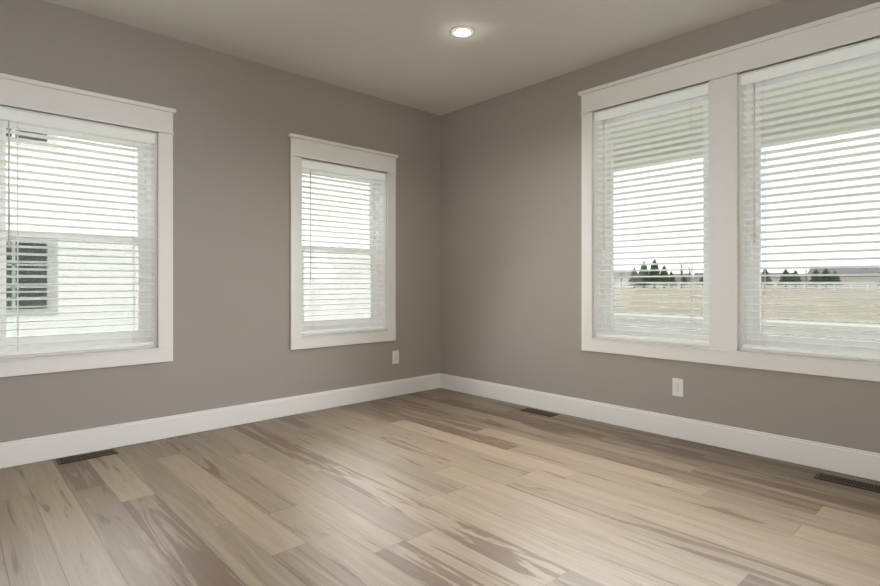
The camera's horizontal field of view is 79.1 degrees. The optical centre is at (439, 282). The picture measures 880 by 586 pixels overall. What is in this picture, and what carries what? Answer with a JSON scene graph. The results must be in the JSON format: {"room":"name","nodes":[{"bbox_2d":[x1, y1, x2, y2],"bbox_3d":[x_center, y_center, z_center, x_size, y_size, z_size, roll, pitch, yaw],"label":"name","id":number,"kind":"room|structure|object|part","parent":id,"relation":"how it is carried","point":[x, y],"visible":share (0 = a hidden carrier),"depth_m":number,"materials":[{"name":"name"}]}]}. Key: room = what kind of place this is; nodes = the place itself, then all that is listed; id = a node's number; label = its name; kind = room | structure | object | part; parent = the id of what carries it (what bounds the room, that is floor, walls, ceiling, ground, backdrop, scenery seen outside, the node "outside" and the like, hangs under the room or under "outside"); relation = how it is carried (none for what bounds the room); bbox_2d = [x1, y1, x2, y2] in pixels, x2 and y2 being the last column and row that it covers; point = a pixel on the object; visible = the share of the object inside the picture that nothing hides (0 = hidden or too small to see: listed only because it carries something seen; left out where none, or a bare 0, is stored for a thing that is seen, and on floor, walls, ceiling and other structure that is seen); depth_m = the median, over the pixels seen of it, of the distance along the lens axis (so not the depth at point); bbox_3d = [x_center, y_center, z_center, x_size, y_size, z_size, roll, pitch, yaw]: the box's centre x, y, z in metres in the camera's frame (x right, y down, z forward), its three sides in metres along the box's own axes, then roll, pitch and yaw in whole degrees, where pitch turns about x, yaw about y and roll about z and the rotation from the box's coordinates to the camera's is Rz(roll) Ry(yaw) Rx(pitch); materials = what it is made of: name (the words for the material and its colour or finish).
{"room":"empty living room","nodes":[
{"label":"empty living room","id":0,"kind":"room"},
{"bbox_2d":[0,0,439,442],"bbox_3d":[-1.773,-0.212,3.835,5.020,3.440,0.160,0,0,-43],"label":"wall","id":1,"kind":"structure","parent":0,"point":[237,121],"depth_m":3.92,"materials":[{"name":"grey paint"}]},
{"bbox_2d":[0,73,175,376],"bbox_3d":[-2.272,-0.324,3.352,1.089,1.724,0.212,0,0,-43],"label":"window","id":2,"kind":"structure","parent":1,"relation":"in","point":[32,95],"depth_m":3.42,"materials":[{"name":"white paint"}]},
{"bbox_3d":[-2.317,-0.287,3.400,0.849,1.426,0.080,0,0,-43],"label":"left window sash","id":3,"kind":"part","parent":2,"relation":"part of","materials":[{"name":"white plastic"}]},
{"bbox_2d":[0,108,154,355],"bbox_3d":[-2.249,-0.289,3.327,0.845,1.419,0.078,0,0,-43],"label":"window blind","id":4,"kind":"object","parent":2,"relation":"attached to","point":[9,115],"visible":0.9,"depth_m":3.31,"materials":[{"name":"white plastic"}]},
{"bbox_2d":[0,373,439,468],"bbox_3d":[-1.719,0.985,3.765,4.684,0.146,0.016,0,0,-43],"label":"baseboard","id":5,"kind":"structure","parent":1,"relation":"attached to","point":[35,449],"depth_m":3.73,"materials":[{"name":"white paint"}]},
{"bbox_2d":[288,133,397,349],"bbox_3d":[-0.857,-0.325,4.668,1.089,1.724,0.212,0,0,-43],"label":"window","id":6,"kind":"structure","parent":1,"relation":"in","point":[302,147],"depth_m":4.68,"materials":[{"name":"white paint"}]},
{"bbox_3d":[-0.902,-0.287,4.716,0.849,1.426,0.080,0,0,-43],"label":"left window sash","id":7,"kind":"part","parent":6,"relation":"part of","materials":[{"name":"white plastic"}]},
{"bbox_2d":[302,160,384,333],"bbox_3d":[-0.834,-0.290,4.644,0.845,1.419,0.078,0,0,-43],"label":"window blind","id":8,"kind":"object","parent":6,"relation":"attached to","point":[310,165],"visible":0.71,"depth_m":4.62,"materials":[{"name":"white plastic"}]},
{"bbox_2d":[392,350,398,363],"bbox_3d":[-0.413,0.695,4.984,0.072,0.120,0.010,0,0,-43],"label":"electrical outlet","id":9,"kind":"object","parent":1,"relation":"attached to","point":[395,357],"visible":1,"depth_m":4.98,"materials":[{"name":"white plastic"}]},
{"bbox_2d":[44,0,782,115],"bbox_3d":[-0.016,-1.806,1.945,5.020,0.250,5.320,0,0,-43],"label":"ceiling","id":10,"kind":"structure","parent":0,"point":[415,54],"depth_m":3.61,"materials":[{"name":"white paint"}]},
{"bbox_2d":[449,26,474,37],"bbox_3d":[0.149,-1.678,3.574,0.172,0.008,0.172,0,0,-43],"label":"recessed light","id":11,"kind":"object","parent":10,"relation":"in","point":[462,31],"visible":1,"depth_m":3.56,"materials":[{"name":"white paint"}]},
{"bbox_2d":[0,388,879,585],"bbox_3d":[-0.016,1.119,1.946,4.700,0.120,5.000,0,0,-43],"label":"floor","id":12,"kind":"structure","parent":0,"point":[439,487],"depth_m":2.49,"materials":[{"name":"brown wood"}]},
{"bbox_2d":[56,449,117,464],"bbox_3d":[-2.141,1.055,3.240,0.300,0.006,0.105,0,0,-43],"label":"floor vent","id":13,"kind":"object","parent":12,"relation":"in","point":[86,456],"visible":1,"depth_m":3.23,"materials":[{"name":"brown metal"}]},
{"bbox_2d":[521,408,557,416],"bbox_3d":[0.807,1.055,4.343,0.105,0.006,0.300,0,0,-43],"label":"floor vent","id":14,"kind":"object","parent":12,"relation":"in","point":[540,412],"visible":1,"depth_m":4.33,"materials":[{"name":"brown metal"}]},
{"bbox_2d":[814,473,879,492],"bbox_3d":[2.163,1.056,2.812,0.105,0.006,0.300,0,0,-43],"label":"floor vent","id":15,"kind":"object","parent":12,"relation":"in","point":[850,482],"visible":1,"depth_m":2.81,"materials":[{"name":"brown metal"}]},
{"bbox_2d":[440,0,879,452],"bbox_3d":[1.818,-0.212,3.542,0.160,3.440,5.160,0,0,-43],"label":"wall","id":16,"kind":"structure","parent":0,"point":[510,238],"depth_m":4.36,"materials":[{"name":"grey paint"}]},
{"bbox_2d":[440,373,879,480],"bbox_3d":[1.699,0.985,3.541,0.016,0.146,5.000,0,0,-43],"label":"baseboard","id":17,"kind":"structure","parent":16,"relation":"attached to","point":[850,461],"depth_m":3.55,"materials":[{"name":"white paint"}]},
{"bbox_2d":[672,378,682,396],"bbox_3d":[1.619,0.713,3.632,0.010,0.120,0.072,0,0,-43],"label":"electrical outlet","id":18,"kind":"object","parent":16,"relation":"attached to","point":[677,386],"visible":1,"depth_m":3.63,"materials":[{"name":"white plastic"}]},
{"bbox_2d":[578,2,879,381],"bbox_3d":[1.874,-0.480,3.461,0.212,2.016,2.111,0,0,-43],"label":"window","id":19,"kind":"structure","parent":16,"relation":"in","point":[718,71],"depth_m":3.40,"materials":[{"name":"white paint"}]},
{"bbox_2d":[595,84,708,344],"bbox_3d":[1.497,-0.446,3.818,0.078,1.711,0.831,0,0,-43],"label":"window blind","id":20,"kind":"object","parent":19,"relation":"attached to","point":[692,93],"visible":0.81,"depth_m":3.79,"materials":[{"name":"white plastic"}]},
{"bbox_3d":[1.572,-0.443,3.887,0.074,1.718,0.835,0,0,-43],"label":"right window sash","id":21,"kind":"part","parent":19,"relation":"part of","materials":[{"name":"white plastic"}]},
{"bbox_2d":[741,40,879,358],"bbox_3d":[2.199,-0.445,3.063,0.078,1.711,0.841,0,0,-43],"label":"window blind","id":22,"kind":"object","parent":19,"relation":"attached to","point":[824,59],"visible":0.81,"depth_m":3.10,"materials":[{"name":"white plastic"}]},
{"bbox_3d":[2.274,-0.443,3.132,0.074,1.718,0.845,0,0,-43],"label":"window sash","id":23,"kind":"part","parent":19,"relation":"part of","materials":[{"name":"white plastic"}]},
{"label":"outside","id":24,"kind":"structure","parent":0,"visible":0},
{"bbox_2d":[614,284,879,341],"bbox_3d":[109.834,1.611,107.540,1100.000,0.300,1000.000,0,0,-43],"label":"ground","id":25,"kind":"structure","parent":24,"point":[790,323],"depth_m":28.69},
{"bbox_2d":[6,128,369,336],"bbox_3d":[-9.661,-3.321,12.093,27.800,9.650,7.800,0,0,-43],"label":"neighbouring house","id":26,"kind":"structure","parent":25,"relation":"on","point":[63,215],"depth_m":10.15,"materials":[{"name":"white"}]},
{"bbox_2d":[614,64,879,168],"bbox_3d":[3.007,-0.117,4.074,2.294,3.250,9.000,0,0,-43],"label":"porch ceiling","id":27,"kind":"structure","parent":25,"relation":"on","point":[777,118],"depth_m":4.80,"materials":[{"name":"white"}]},
{"bbox_2d":[614,254,879,289],"bbox_3d":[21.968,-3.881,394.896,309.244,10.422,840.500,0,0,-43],"label":"scenery","id":28,"kind":"structure","parent":25,"relation":"on","point":[768,278],"depth_m":145.38,"materials":[{"name":"green plant"}]}
]}

